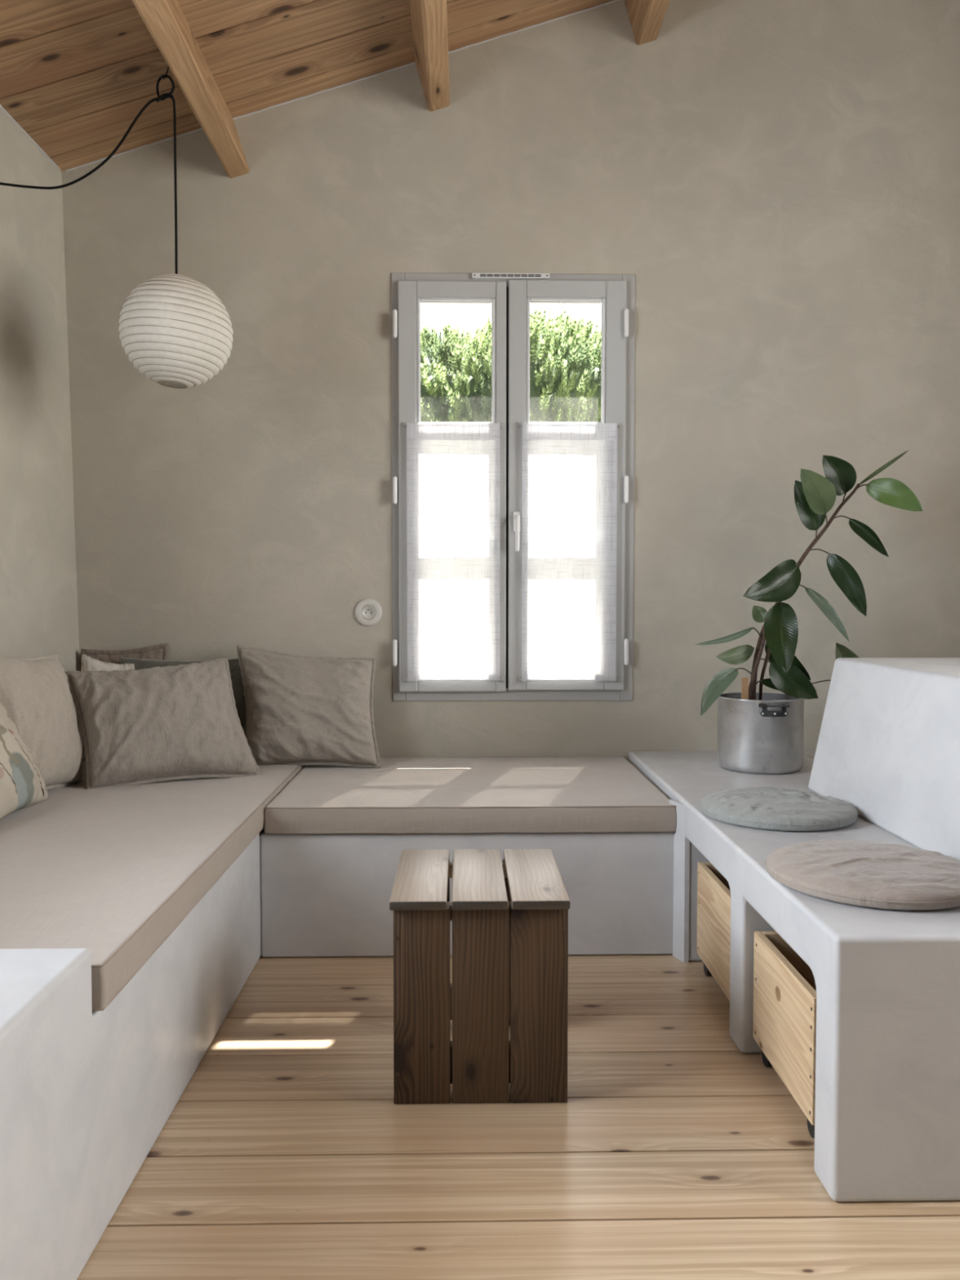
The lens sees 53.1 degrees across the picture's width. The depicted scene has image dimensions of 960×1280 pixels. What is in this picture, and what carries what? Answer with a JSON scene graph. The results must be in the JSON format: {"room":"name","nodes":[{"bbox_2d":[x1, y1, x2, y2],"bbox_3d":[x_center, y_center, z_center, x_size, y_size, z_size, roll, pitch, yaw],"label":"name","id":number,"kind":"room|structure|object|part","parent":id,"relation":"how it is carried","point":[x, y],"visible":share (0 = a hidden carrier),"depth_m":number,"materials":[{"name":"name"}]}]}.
{"room":"living room","nodes":[
{"label":"living room","id":0,"kind":"room"},
{"bbox_2d":[0,107,79,724],"bbox_3d":[-1.607,-0.385,0.858,0.300,3.000,6.407,0,2,-1],"label":"wall","id":1,"kind":"structure","parent":0,"point":[39,615],"depth_m":3.32,"materials":[{"name":"paint"}]},
{"bbox_2d":[0,0,613,171],"bbox_3d":[0.512,-2.346,0.956,4.836,1.617,6.677,0,2,-1],"label":"ceiling","id":2,"kind":"structure","parent":0,"point":[75,75],"depth_m":3.24,"materials":[{"name":"brown wood"}]},
{"bbox_2d":[132,0,249,177],"bbox_3d":[-0.877,-1.731,0.760,0.135,0.221,5.690,0,2,-1],"label":"ceiling beam","id":3,"kind":"structure","parent":2,"relation":"attached to","point":[165,20],"depth_m":2.98,"materials":[{"name":"brown wood"}]},
{"bbox_2d":[160,66,168,79],"bbox_3d":[-0.951,-1.744,2.926,0.047,0.070,0.006,0,2,-1],"label":"hook","id":4,"kind":"object","parent":3,"relation":"attached to","point":[164,77],"visible":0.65,"depth_m":2.92,"materials":[{"name":"grey metal"}]},
{"bbox_2d":[0,74,177,274],"bbox_3d":[-1.250,-1.421,2.944,0.640,0.604,0.036,0,2,-1],"label":"cable","id":5,"kind":"object","parent":4,"relation":"hanging from","point":[163,96],"visible":1,"depth_m":2.94,"materials":[{"name":"black plastic"}]},
{"bbox_2d":[118,273,233,388],"bbox_3d":[-0.937,-0.951,2.967,0.337,0.333,0.336,1,3,27],"label":"paper lantern","id":6,"kind":"object","parent":5,"relation":"hanging from","point":[174,330],"visible":1,"depth_m":2.85,"materials":[{"name":"white paper"}]},
{"bbox_2d":[409,0,449,111],"bbox_3d":[-0.124,-1.974,0.764,0.131,0.207,5.690,0,2,-1],"label":"ceiling beam","id":7,"kind":"structure","parent":2,"relation":"attached to","point":[428,17],"depth_m":3.26,"materials":[{"name":"brown wood"}]},
{"bbox_2d":[624,0,670,44],"bbox_3d":[0.658,-2.224,0.769,0.129,0.199,5.690,0,2,-1],"label":"ceiling beam","id":8,"kind":"structure","parent":2,"relation":"attached to","point":[646,17],"depth_m":3.50,"materials":[{"name":"brown wood"}]},
{"bbox_2d":[61,0,959,759],"bbox_3d":[0.480,-1.133,3.876,4.690,4.254,0.437,0,2,-1],"label":"wall","id":9,"kind":"structure","parent":0,"point":[777,182],"depth_m":3.65,"materials":[{"name":"paint"}]},
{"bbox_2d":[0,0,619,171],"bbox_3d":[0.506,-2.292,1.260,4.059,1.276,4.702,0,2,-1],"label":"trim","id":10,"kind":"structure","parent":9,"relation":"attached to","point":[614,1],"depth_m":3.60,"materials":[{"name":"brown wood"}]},
{"bbox_2d":[354,598,382,626],"bbox_3d":[-0.428,-0.106,3.676,0.106,0.106,0.010,0,2,-1],"label":"wall socket","id":11,"kind":"object","parent":9,"relation":"attached to","point":[368,612],"visible":1,"depth_m":3.67,"materials":[{"name":"grey ceramic"}]},
{"bbox_2d":[391,272,635,701],"bbox_3d":[0.124,-0.570,3.875,0.983,1.656,0.551,0,2,-1],"label":"window","id":12,"kind":"structure","parent":9,"relation":"in","point":[511,295],"depth_m":3.64,"materials":[{"name":"grey paint"}]},
{"bbox_3d":[-0.106,-0.578,3.674,0.409,1.554,0.062,0,2,-1],"label":"sash","id":13,"kind":"part","parent":12,"relation":"part of","materials":[{"name":"grey paint"}]},
{"bbox_2d":[403,422,503,682],"bbox_3d":[-0.101,-0.330,3.643,0.379,0.984,0.023,0,2,-1],"label":"curtain","id":14,"kind":"object","parent":12,"relation":"attached to","point":[453,468],"visible":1,"depth_m":3.64,"materials":[{"name":"fabric"}]},
{"bbox_3d":[-0.101,-0.813,3.625,0.379,0.018,0.021,0,2,-1],"label":"rod","id":15,"kind":"part","parent":14,"relation":"part of","materials":[{"name":"grey metal"}]},
{"bbox_3d":[-0.101,0.152,3.663,0.379,0.018,0.021,0,2,-1],"label":"rod","id":16,"kind":"part","parent":14,"relation":"part of","materials":[{"name":"grey metal"}]},
{"bbox_2d":[471,272,549,279],"bbox_3d":[0.117,-1.377,3.631,0.294,0.019,0.012,0,2,-1],"label":"vent","id":17,"kind":"object","parent":12,"relation":"attached to","point":[474,275],"depth_m":3.62,"materials":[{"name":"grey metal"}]},
{"bbox_3d":[0.140,-0.449,3.648,0.027,0.077,0.010,0,2,-1],"label":"handle","id":18,"kind":"part","parent":12,"relation":"part of","materials":[{"name":"white metal"}]},
{"bbox_3d":[0.140,-0.405,3.630,0.018,0.139,0.048,0,2,-1],"label":"lever","id":19,"kind":"part","parent":12,"relation":"part of","materials":[{"name":"white metal"}]},
{"bbox_3d":[0.331,-0.584,3.682,0.446,1.554,0.062,0,2,-1],"label":"sash","id":20,"kind":"part","parent":12,"relation":"part of","materials":[{"name":"grey paint"}]},
{"bbox_2d":[517,422,620,682],"bbox_3d":[0.339,-0.331,3.651,0.387,0.986,0.023,0,2,-1],"label":"curtain","id":21,"kind":"object","parent":12,"relation":"attached to","point":[570,469],"visible":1,"depth_m":3.64,"materials":[{"name":"fabric"}]},
{"bbox_3d":[0.339,0.152,3.672,0.387,0.018,0.021,0,2,-1],"label":"rod","id":22,"kind":"part","parent":21,"relation":"part of","materials":[{"name":"grey metal"}]},
{"bbox_3d":[0.339,-0.815,3.633,0.387,0.018,0.021,0,2,-1],"label":"rod","id":23,"kind":"part","parent":21,"relation":"part of","materials":[{"name":"grey metal"}]},
{"bbox_2d":[76,954,959,1279],"bbox_3d":[0.562,1.051,0.998,4.640,0.080,6.366,0,2,-1],"label":"floor","id":24,"kind":"structure","parent":0,"point":[673,1152],"depth_m":1.78,"materials":[{"name":"brown wood"}]},
{"bbox_2d":[0,826,264,1279],"bbox_3d":[-1.046,0.736,1.655,0.846,0.497,4.089,0,2,-1],"label":"bench","id":25,"kind":"object","parent":24,"relation":"on","point":[86,1095],"visible":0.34,"depth_m":1.53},
{"bbox_2d":[0,760,306,1010],"bbox_3d":[-1.056,0.519,2.611,0.860,0.084,2.144,0,2,-1],"label":"seat cushion","id":26,"kind":"object","parent":25,"relation":"on","point":[112,873],"visible":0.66,"depth_m":2.18,"materials":[{"name":"fabric"}]},
{"bbox_2d":[0,702,48,819],"bbox_3d":[-1.336,0.309,2.579,0.218,0.355,0.500,0,2,-1],"label":"throw cushion","id":27,"kind":"object","parent":26,"relation":"on","point":[22,784],"visible":1,"depth_m":2.61,"materials":[{"name":"fabric"}]},
{"bbox_2d":[0,653,83,789],"bbox_3d":[-1.363,0.244,2.944,0.206,0.448,0.415,0,2,10],"label":"throw cushion","id":28,"kind":"object","parent":26,"relation":"on","point":[35,694],"visible":0.77,"depth_m":2.91,"materials":[{"name":"beige fabric"}]},
{"bbox_2d":[77,654,134,761],"bbox_3d":[-1.293,0.236,3.358,0.224,0.367,0.143,0,2,-7],"label":"throw cushion","id":29,"kind":"object","parent":26,"relation":"on","point":[89,664],"visible":0.24,"depth_m":3.39,"materials":[{"name":"white fabric"}]},
{"bbox_2d":[80,643,168,664],"bbox_3d":[-1.345,0.211,3.628,0.322,0.395,0.055,0,2,-7],"label":"throw cushion","id":30,"kind":"object","parent":26,"relation":"on","point":[159,652],"visible":0.14,"depth_m":3.63,"materials":[{"name":"brown fabric"}]},
{"bbox_2d":[65,658,261,789],"bbox_3d":[-1.041,0.267,3.173,0.593,0.385,0.295,-1,3,-27],"label":"throw cushion","id":31,"kind":"object","parent":26,"relation":"on","point":[181,722],"visible":1,"depth_m":3.10,"materials":[{"name":"beige fabric"}]},
{"bbox_2d":[120,657,246,735],"bbox_3d":[-1.069,0.250,3.593,0.559,0.368,0.083,0,2,-4],"label":"throw cushion","id":32,"kind":"object","parent":26,"relation":"on","point":[236,677],"visible":0.15,"depth_m":3.60,"materials":[{"name":"grey fabric"}]},
{"bbox_2d":[260,831,673,957],"bbox_3d":[-0.036,0.735,3.275,1.236,0.370,0.891,0,2,-1],"label":"bench","id":33,"kind":"object","parent":24,"relation":"on","point":[323,895],"visible":0.56,"depth_m":2.83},
{"bbox_2d":[264,756,676,834],"bbox_3d":[-0.033,0.507,3.255,1.210,0.085,0.900,0,2,-1],"label":"seat cushion","id":34,"kind":"object","parent":33,"relation":"on","point":[602,794],"visible":0.96,"depth_m":2.90,"materials":[{"name":"fabric"}]},
{"bbox_2d":[236,645,381,767],"bbox_3d":[-0.630,0.239,3.495,0.548,0.431,0.236,0,2,-1],"label":"throw cushion","id":35,"kind":"object","parent":34,"relation":"on","point":[301,710],"visible":0.98,"depth_m":3.44,"materials":[{"name":"beige fabric"}]},
{"bbox_2d":[389,848,570,1104],"bbox_3d":[-0.004,0.746,2.194,0.374,0.434,0.419,0,2,-1],"label":"stool","id":36,"kind":"object","parent":24,"relation":"on","point":[509,917],"visible":1,"depth_m":2.00,"materials":[{"name":"brown wood"}]},
{"bbox_2d":[697,862,730,1000],"bbox_3d":[0.830,0.793,2.537,0.421,0.312,0.390,0,2,-1],"label":"crate","id":37,"kind":"object","parent":24,"relation":"on","point":[713,892],"visible":0.23,"depth_m":2.56,"materials":[{"name":"brown wood"}]},
{"bbox_3d":[0.827,0.760,2.722,0.384,0.260,0.018,0,2,-1],"label":"panel","id":38,"kind":"part","parent":37,"relation":"part of","materials":[{"name":"brown wood"}]},
{"bbox_2d":[752,931,816,1137],"bbox_3d":[0.840,0.821,2.019,0.421,0.296,0.373,0,2,-1],"label":"crate","id":39,"kind":"object","parent":24,"relation":"on","point":[784,1024],"visible":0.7,"depth_m":2.00,"materials":[{"name":"brown wood"}]},
{"bbox_3d":[0.837,0.789,2.196,0.384,0.247,0.018,0,2,-1],"label":"panel","id":40,"kind":"part","parent":39,"relation":"part of","materials":[{"name":"brown wood"}]},
{"bbox_2d":[628,657,959,1201],"bbox_3d":[1.148,0.503,2.699,1.162,0.878,2.069,0,2,-1],"label":"bench","id":41,"kind":"object","parent":24,"relation":"on","point":[887,981],"visible":0.73,"depth_m":1.94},
{"bbox_2d":[716,692,804,774],"bbox_3d":[0.971,0.320,3.329,0.290,0.250,0.310,0,2,-1],"label":"stock pot","id":42,"kind":"object","parent":41,"relation":"on","point":[765,735],"visible":0.88,"depth_m":3.21,"materials":[{"name":"metal"}]},
{"bbox_2d":[695,450,923,715],"bbox_3d":[1.109,-0.206,3.275,0.787,0.908,0.193,0,2,-4],"label":"rubber plant","id":43,"kind":"object","parent":42,"relation":"in","point":[815,496],"visible":0.96,"depth_m":3.28,"materials":[{"name":"green plant"}]},
{"bbox_3d":[0.948,0.085,3.292,0.083,0.271,0.019,-1,2,-15],"label":"stem","id":44,"kind":"part","parent":43,"relation":"part of","materials":[{"name":"brown plant"}]},
{"bbox_3d":[0.996,0.115,3.346,0.059,0.216,0.014,-1,3,-26],"label":"stem","id":45,"kind":"part","parent":43,"relation":"part of","materials":[{"name":"brown plant"}]},
{"bbox_3d":[1.127,-0.161,3.326,0.391,0.767,0.057,0,2,-1],"label":"stem","id":46,"kind":"part","parent":43,"relation":"part of","materials":[{"name":"brown plant"}]},
{"bbox_2d":[699,786,857,831],"bbox_3d":[0.804,0.446,2.596,0.407,0.054,0.409,0,2,-1],"label":"round cushion","id":47,"kind":"object","parent":41,"relation":"on","point":[771,808],"visible":1,"depth_m":2.49,"materials":[{"name":"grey fabric"}]},
{"bbox_2d":[764,839,959,910],"bbox_3d":[0.815,0.473,1.991,0.428,0.048,0.429,0,2,-1],"label":"round cushion","id":48,"kind":"object","parent":41,"relation":"on","point":[864,873],"visible":1,"depth_m":1.91,"materials":[{"name":"beige fabric"}]},
{"bbox_3d":[1.379,0.282,2.310,0.715,0.406,1.300,0,2,-1],"label":"backrest","id":49,"kind":"part","parent":41,"relation":"part of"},
{"label":"outside","id":50,"kind":"structure","parent":0,"visible":0},
{"bbox_3d":[-0.383,0.784,20.044,80.000,0.390,80.000,0,2,-1],"label":"ground","id":51,"kind":"structure","parent":50,"visible":0},
{"bbox_2d":[420,306,601,422],"bbox_3d":[0.375,-1.007,9.577,4.338,4.564,3.568,0,2,-1],"label":"pine tree","id":52,"kind":"object","parent":51,"relation":"on","point":[565,386],"visible":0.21,"depth_m":8.41,"materials":[{"name":"green plant"}]}
]}

